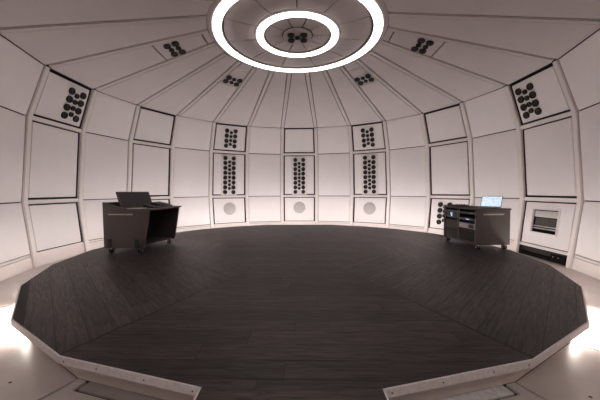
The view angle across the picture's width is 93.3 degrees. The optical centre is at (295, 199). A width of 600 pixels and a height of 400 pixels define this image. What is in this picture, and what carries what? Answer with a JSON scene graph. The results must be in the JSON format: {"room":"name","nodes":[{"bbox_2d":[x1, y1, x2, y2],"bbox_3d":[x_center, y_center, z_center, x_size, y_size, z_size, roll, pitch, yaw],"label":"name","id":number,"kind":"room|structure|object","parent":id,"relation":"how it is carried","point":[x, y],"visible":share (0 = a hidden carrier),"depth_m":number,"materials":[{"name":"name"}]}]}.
{"room":"futuristic control room","nodes":[
{"label":"futuristic control room","id":0,"kind":"room"},
{"bbox_2d":[0,35,49,280],"bbox_3d":[-4.629,-0.581,4.536,0.641,3.758,1.384,-1,2,-14],"label":"wall","id":1,"kind":"structure","parent":0,"point":[23,78],"depth_m":4.78,"materials":[{"name":"white fabric"}]},
{"bbox_2d":[16,71,96,265],"bbox_3d":[-4.766,-0.620,5.783,0.641,3.758,1.384,0,2,1],"label":"wall","id":2,"kind":"structure","parent":0,"point":[52,199],"depth_m":5.73,"materials":[{"name":"white paint"}]},
{"bbox_2d":[61,87,86,121],"bbox_3d":[-4.648,-1.984,5.933,0.245,0.628,0.439,0,2,1],"label":"array","id":3,"kind":"object","parent":2,"relation":"attached to","point":[72,91],"visible":1,"depth_m":5.92,"materials":[{"name":"black plastic"}]},
{"bbox_2d":[76,90,139,249],"bbox_3d":[-4.575,-0.661,7.023,0.641,3.758,1.384,0,2,16],"label":"wall","id":4,"kind":"structure","parent":0,"point":[112,121],"depth_m":6.86,"materials":[{"name":"white fabric"}]},
{"bbox_2d":[127,107,179,205],"bbox_3d":[-4.070,-0.699,8.172,0.641,3.758,1.384,1,2,31],"label":"wall","id":5,"kind":"structure","parent":0,"point":[154,139],"depth_m":8.21,"materials":[{"name":"white fabric"}]},
{"bbox_2d":[173,116,215,231],"bbox_3d":[-3.284,-0.733,9.150,1.384,3.758,0.641,-2,3,-44],"label":"wall","id":6,"kind":"structure","parent":0,"point":[193,155],"depth_m":9.18,"materials":[{"name":"white paint"}]},
{"bbox_2d":[212,123,250,227],"bbox_3d":[-2.272,-0.760,9.892,1.384,3.758,0.641,-1,2,-29],"label":"wall","id":7,"kind":"structure","parent":0,"point":[240,217],"depth_m":9.94,"materials":[{"name":"white fabric"}]},
{"bbox_2d":[221,155,237,194],"bbox_3d":[-2.339,-0.871,9.968,0.570,1.396,0.145,-1,2,-29],"label":"array","id":8,"kind":"object","parent":7,"relation":"on","point":[228,162],"visible":1,"depth_m":9.96,"materials":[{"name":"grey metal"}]},
{"bbox_2d":[224,203,235,214],"bbox_3d":[-2.345,0.309,10.023,0.436,0.432,0.058,-1,2,-28],"label":"air vent","id":9,"kind":"object","parent":7,"relation":"in","point":[229,208],"visible":1,"depth_m":10.02,"materials":[{"name":"grey metal"}]},
{"bbox_2d":[224,128,237,147],"bbox_3d":[-2.236,-2.114,9.735,0.439,0.628,0.245,-1,2,-29],"label":"array","id":10,"kind":"object","parent":7,"relation":"attached to","point":[226,129],"visible":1,"depth_m":9.73,"materials":[{"name":"black plastic"}]},
{"bbox_2d":[249,127,283,225],"bbox_3d":[-1.102,-0.779,10.347,1.384,3.758,0.641,-1,2,-14],"label":"wall","id":11,"kind":"structure","parent":0,"point":[266,146],"depth_m":10.41,"materials":[{"name":"white fabric"}]},
{"bbox_2d":[206,0,388,66],"bbox_3d":[0.032,-3.286,5.594,3.520,0.078,3.520,0,2,1],"label":"ceiling","id":12,"kind":"structure","parent":0,"point":[355,21],"depth_m":5.35,"materials":[{"name":"white paint"}]},
{"bbox_2d":[255,7,339,56],"bbox_3d":[0.032,-3.235,5.596,1.672,0.065,1.672,0,2,1],"label":"ring light","id":13,"kind":"object","parent":12,"relation":"attached to","point":[262,25],"visible":1,"depth_m":5.24,"materials":[{"name":"white plastic"}]},
{"bbox_2d":[282,26,312,43],"bbox_3d":[0.032,-3.231,5.596,0.606,0.083,0.606,0,2,1],"label":"hub","id":14,"kind":"object","parent":12,"relation":"attached to","point":[293,35],"visible":0.99,"depth_m":5.52,"materials":[{"name":"black plastic"}]},
{"bbox_2d":[207,0,388,72],"bbox_3d":[0.032,-3.235,5.596,3.430,0.065,3.430,0,2,1],"label":"ring light","id":15,"kind":"object","parent":12,"relation":"attached to","point":[377,9],"visible":0.98,"depth_m":5.59,"materials":[{"name":"white plastic"}]},
{"bbox_2d":[0,253,599,399],"bbox_3d":[0.048,1.232,5.738,10.400,0.061,10.400,0,2,1],"label":"floor","id":16,"kind":"structure","parent":0,"point":[27,372],"depth_m":2.21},
{"bbox_2d":[78,381,163,399],"bbox_3d":[-1.099,1.341,1.911,0.879,0.014,0.091,0,2,16],"label":"floor slot cover","id":17,"kind":"object","parent":16,"relation":"on","point":[92,388],"visible":1,"depth_m":1.96,"materials":[{"name":"white metal"}]},
{"bbox_2d":[11,225,588,399],"bbox_3d":[0.017,1.142,4.019,8.223,0.230,11.368,0,2,1],"label":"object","id":18,"kind":"structure","parent":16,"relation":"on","point":[255,312],"depth_m":2.64,"materials":[{"name":"brown wood"}]},
{"bbox_2d":[102,192,180,252],"bbox_3d":[-3.102,0.404,5.845,0.955,1.152,1.177,0,2,5],"label":"desk","id":19,"kind":"object","parent":18,"relation":"on","point":[123,227],"visible":0.98,"depth_m":5.31,"materials":[{"name":"grey laminate"}]},
{"bbox_2d":[146,237,170,245],"bbox_3d":[-3.193,0.865,5.868,0.670,0.030,1.051,0,2,5],"label":"shelf","id":20,"kind":"object","parent":19,"relation":"attached to","point":[150,240],"depth_m":6.04,"materials":[{"name":"grey laminate"}]},
{"bbox_2d":[443,206,511,248],"bbox_3d":[3.797,0.550,6.033,0.704,0.800,1.124,0,2,-3],"label":"console","id":21,"kind":"object","parent":18,"relation":"on","point":[492,226],"visible":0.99,"depth_m":5.50,"materials":[{"name":"grey laminate"}]},
{"bbox_2d":[446,209,457,217],"bbox_3d":[3.631,0.299,6.290,0.363,0.174,0.455,0,2,-3],"label":"panel","id":22,"kind":"object","parent":21,"relation":"in","point":[453,213],"visible":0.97,"depth_m":6.27,"materials":[{"name":"black plastic"}]},
{"bbox_2d":[450,204,468,205],"bbox_3d":[3.687,0.111,6.384,0.280,0.054,0.240,0,2,-3],"label":"control surface","id":23,"kind":"object","parent":21,"relation":"on","point":[450,204],"visible":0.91,"depth_m":6.33,"materials":[{"name":"grey metal"}]},
{"bbox_2d":[459,222,474,229],"bbox_3d":[3.659,0.523,5.772,0.363,0.110,0.495,0,2,-3],"label":"amplifier","id":24,"kind":"object","parent":21,"relation":"on","point":[470,225],"visible":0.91,"depth_m":5.77,"materials":[{"name":"black plastic"}]},
{"bbox_2d":[459,216,474,221],"bbox_3d":[3.659,0.388,5.768,0.363,0.060,0.495,0,2,-3],"label":"audio interface","id":25,"kind":"object","parent":21,"relation":"in","point":[470,218],"visible":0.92,"depth_m":5.79,"materials":[{"name":"black plastic"}]},
{"bbox_2d":[459,211,474,214],"bbox_3d":[3.658,0.261,5.764,0.363,0.044,0.495,0,2,-3],"label":"bay","id":26,"kind":"object","parent":21,"relation":"in","point":[464,212],"visible":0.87,"depth_m":5.81,"materials":[{"name":"black plastic"}]},
{"bbox_2d":[476,196,502,208],"bbox_3d":[3.859,0.043,5.642,0.389,0.236,0.360,-2,2,-41],"label":"laptop","id":27,"kind":"object","parent":21,"relation":"on","point":[489,202],"visible":0.99,"depth_m":5.70,"materials":[{"name":"glass"}]},
{"bbox_2d":[435,385,513,399],"bbox_3d":[1.059,1.335,1.873,0.879,0.014,0.091,-1,2,-14],"label":"floor slot cover","id":28,"kind":"object","parent":16,"relation":"on","point":[496,392],"visible":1,"depth_m":1.93,"materials":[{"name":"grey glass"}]},
{"bbox_2d":[521,250,549,260],"bbox_3d":[4.930,1.134,5.819,0.081,0.085,0.680,0,2,1],"label":"cable tray","id":29,"kind":"object","parent":16,"relation":"on","point":[529,253],"visible":0.82,"depth_m":5.78,"materials":[{"name":"black metal"}]},
{"bbox_2d":[550,254,566,265],"bbox_3d":[4.920,1.114,5.289,0.097,0.157,0.300,0,2,1],"label":"box","id":30,"kind":"object","parent":16,"relation":"on","point":[558,259],"visible":0.87,"depth_m":5.26,"materials":[{"name":"black"}]},
{"bbox_2d":[0,0,599,127],"bbox_3d":[0.078,-2.881,5.762,9.316,0.882,8.994,0,2,16],"label":"ceiling","id":31,"kind":"structure","parent":0,"point":[552,37],"depth_m":5.61,"materials":[{"name":"white paint"}]},
{"bbox_2d":[163,41,185,56],"bbox_3d":[-2.412,-3.006,5.646,0.304,0.109,0.459,0,2,1],"label":"array","id":32,"kind":"object","parent":31,"relation":"attached to","point":[174,43],"visible":1,"depth_m":5.61,"materials":[{"name":"black plastic"}]},
{"bbox_2d":[223,75,242,85],"bbox_3d":[-1.631,-3.077,7.325,0.459,0.109,0.304,-2,3,-44],"label":"array","id":33,"kind":"object","parent":31,"relation":"attached to","point":[228,77],"visible":1,"depth_m":7.30,"materials":[{"name":"black plastic"}]},
{"bbox_2d":[354,74,373,84],"bbox_3d":[1.756,-3.087,7.266,0.304,0.109,0.459,-2,3,-44],"label":"array","id":34,"kind":"object","parent":31,"relation":"attached to","point":[366,75],"visible":1,"depth_m":7.26,"materials":[{"name":"black plastic"}]},
{"bbox_2d":[411,38,433,53],"bbox_3d":[2.478,-3.021,5.560,0.304,0.109,0.459,0,2,1],"label":"array","id":35,"kind":"object","parent":31,"relation":"attached to","point":[420,41],"visible":1,"depth_m":5.52,"materials":[{"name":"black plastic"}]},
{"bbox_2d":[283,128,317,224],"bbox_3d":[0.145,-0.788,10.483,1.384,3.758,0.641,0,2,1],"label":"wall","id":36,"kind":"structure","parent":0,"point":[298,142],"depth_m":10.57,"materials":[{"name":"white fabric"}]},
{"bbox_2d":[292,157,306,194],"bbox_3d":[0.127,-0.900,10.582,0.570,1.396,0.145,0,2,1],"label":"array","id":37,"kind":"object","parent":36,"relation":"on","point":[299,164],"visible":1,"depth_m":10.58,"materials":[{"name":"grey metal"}]},
{"bbox_2d":[294,202,304,212],"bbox_3d":[0.132,0.280,10.640,0.436,0.432,0.058,0,2,1],"label":"air vent","id":38,"kind":"object","parent":36,"relation":"in","point":[299,207],"visible":1,"depth_m":10.64,"materials":[{"name":"grey metal"}]},
{"bbox_2d":[317,125,353,225],"bbox_3d":[1.386,-0.786,10.292,1.384,3.758,0.641,0,2,16],"label":"wall","id":39,"kind":"structure","parent":0,"point":[335,147],"depth_m":10.33,"materials":[{"name":"white fabric"}]},
{"bbox_2d":[351,121,390,227],"bbox_3d":[2.535,-0.774,9.787,1.384,3.758,0.641,1,2,31],"label":"wall","id":40,"kind":"structure","parent":0,"point":[380,218],"depth_m":9.75,"materials":[{"name":"white fabric"}]},
{"bbox_2d":[361,127,374,147],"bbox_3d":[2.452,-2.127,9.652,0.439,0.628,0.245,1,2,31],"label":"array","id":41,"kind":"object","parent":40,"relation":"attached to","point":[371,129],"visible":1,"depth_m":9.64,"materials":[{"name":"black plastic"}]},
{"bbox_2d":[361,154,377,194],"bbox_3d":[2.570,-0.886,9.881,0.570,1.396,0.145,1,2,31],"label":"array","id":42,"kind":"object","parent":40,"relation":"on","point":[369,163],"visible":1,"depth_m":9.87,"materials":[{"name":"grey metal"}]},
{"bbox_2d":[363,202,375,214],"bbox_3d":[2.585,0.294,9.936,0.436,0.432,0.058,1,2,31],"label":"air vent","id":43,"kind":"object","parent":40,"relation":"in","point":[369,208],"visible":1,"depth_m":9.93,"materials":[{"name":"grey metal"}]},
{"bbox_2d":[386,113,430,232],"bbox_3d":[3.514,-0.752,9.002,0.641,3.758,1.384,-2,3,-44],"label":"wall","id":44,"kind":"structure","parent":0,"point":[407,136],"depth_m":8.96,"materials":[{"name":"white fabric"}]},
{"bbox_2d":[424,102,475,234],"bbox_3d":[4.256,-0.722,7.990,0.641,3.758,1.384,-1,2,-29],"label":"wall","id":45,"kind":"structure","parent":0,"point":[450,139],"depth_m":7.96,"materials":[{"name":"white fabric"}]},
{"bbox_2d":[436,202,451,223],"bbox_3d":[4.292,0.393,8.180,0.109,0.656,0.439,-1,2,-29],"label":"array","id":46,"kind":"object","parent":45,"relation":"attached to","point":[440,204],"visible":0.52,"depth_m":8.28,"materials":[{"name":"black plastic"}]},
{"bbox_2d":[464,85,527,252],"bbox_3d":[4.711,-0.687,6.821,0.641,3.758,1.384,-1,2,-14],"label":"wall","id":47,"kind":"structure","parent":0,"point":[495,120],"depth_m":6.58,"materials":[{"name":"white fabric"}]},
{"bbox_2d":[512,59,588,268],"bbox_3d":[4.848,-0.647,5.574,0.641,3.758,1.384,0,2,1],"label":"wall","id":48,"kind":"structure","parent":0,"point":[554,175],"depth_m":5.37,"materials":[{"name":"white fabric"}]},
{"bbox_2d":[515,83,541,118],"bbox_3d":[4.729,-2.011,5.767,0.245,0.628,0.439,0,2,1],"label":"array","id":49,"kind":"object","parent":48,"relation":"attached to","point":[529,86],"visible":1,"depth_m":5.75,"materials":[{"name":"black plastic"}]},
{"bbox_2d":[529,208,560,236],"bbox_3d":[4.996,0.431,5.671,0.131,0.523,0.646,0,2,1],"label":"hatch","id":50,"kind":"object","parent":48,"relation":"attached to","point":[545,222],"visible":0.97,"depth_m":5.66,"materials":[{"name":"metal"}]},
{"bbox_2d":[535,210,557,218],"bbox_3d":[5.020,0.286,5.666,0.028,0.130,0.550,7,2,1],"label":"roller shutter","id":51,"kind":"object","parent":48,"relation":"attached to","point":[539,214],"depth_m":5.66,"materials":[{"name":"metal"}]},
{"bbox_2d":[559,30,599,279],"bbox_3d":[4.657,-0.607,4.334,0.641,3.758,1.384,0,2,16],"label":"wall","id":52,"kind":"structure","parent":0,"point":[581,65],"depth_m":4.60,"materials":[{"name":"white fabric"}]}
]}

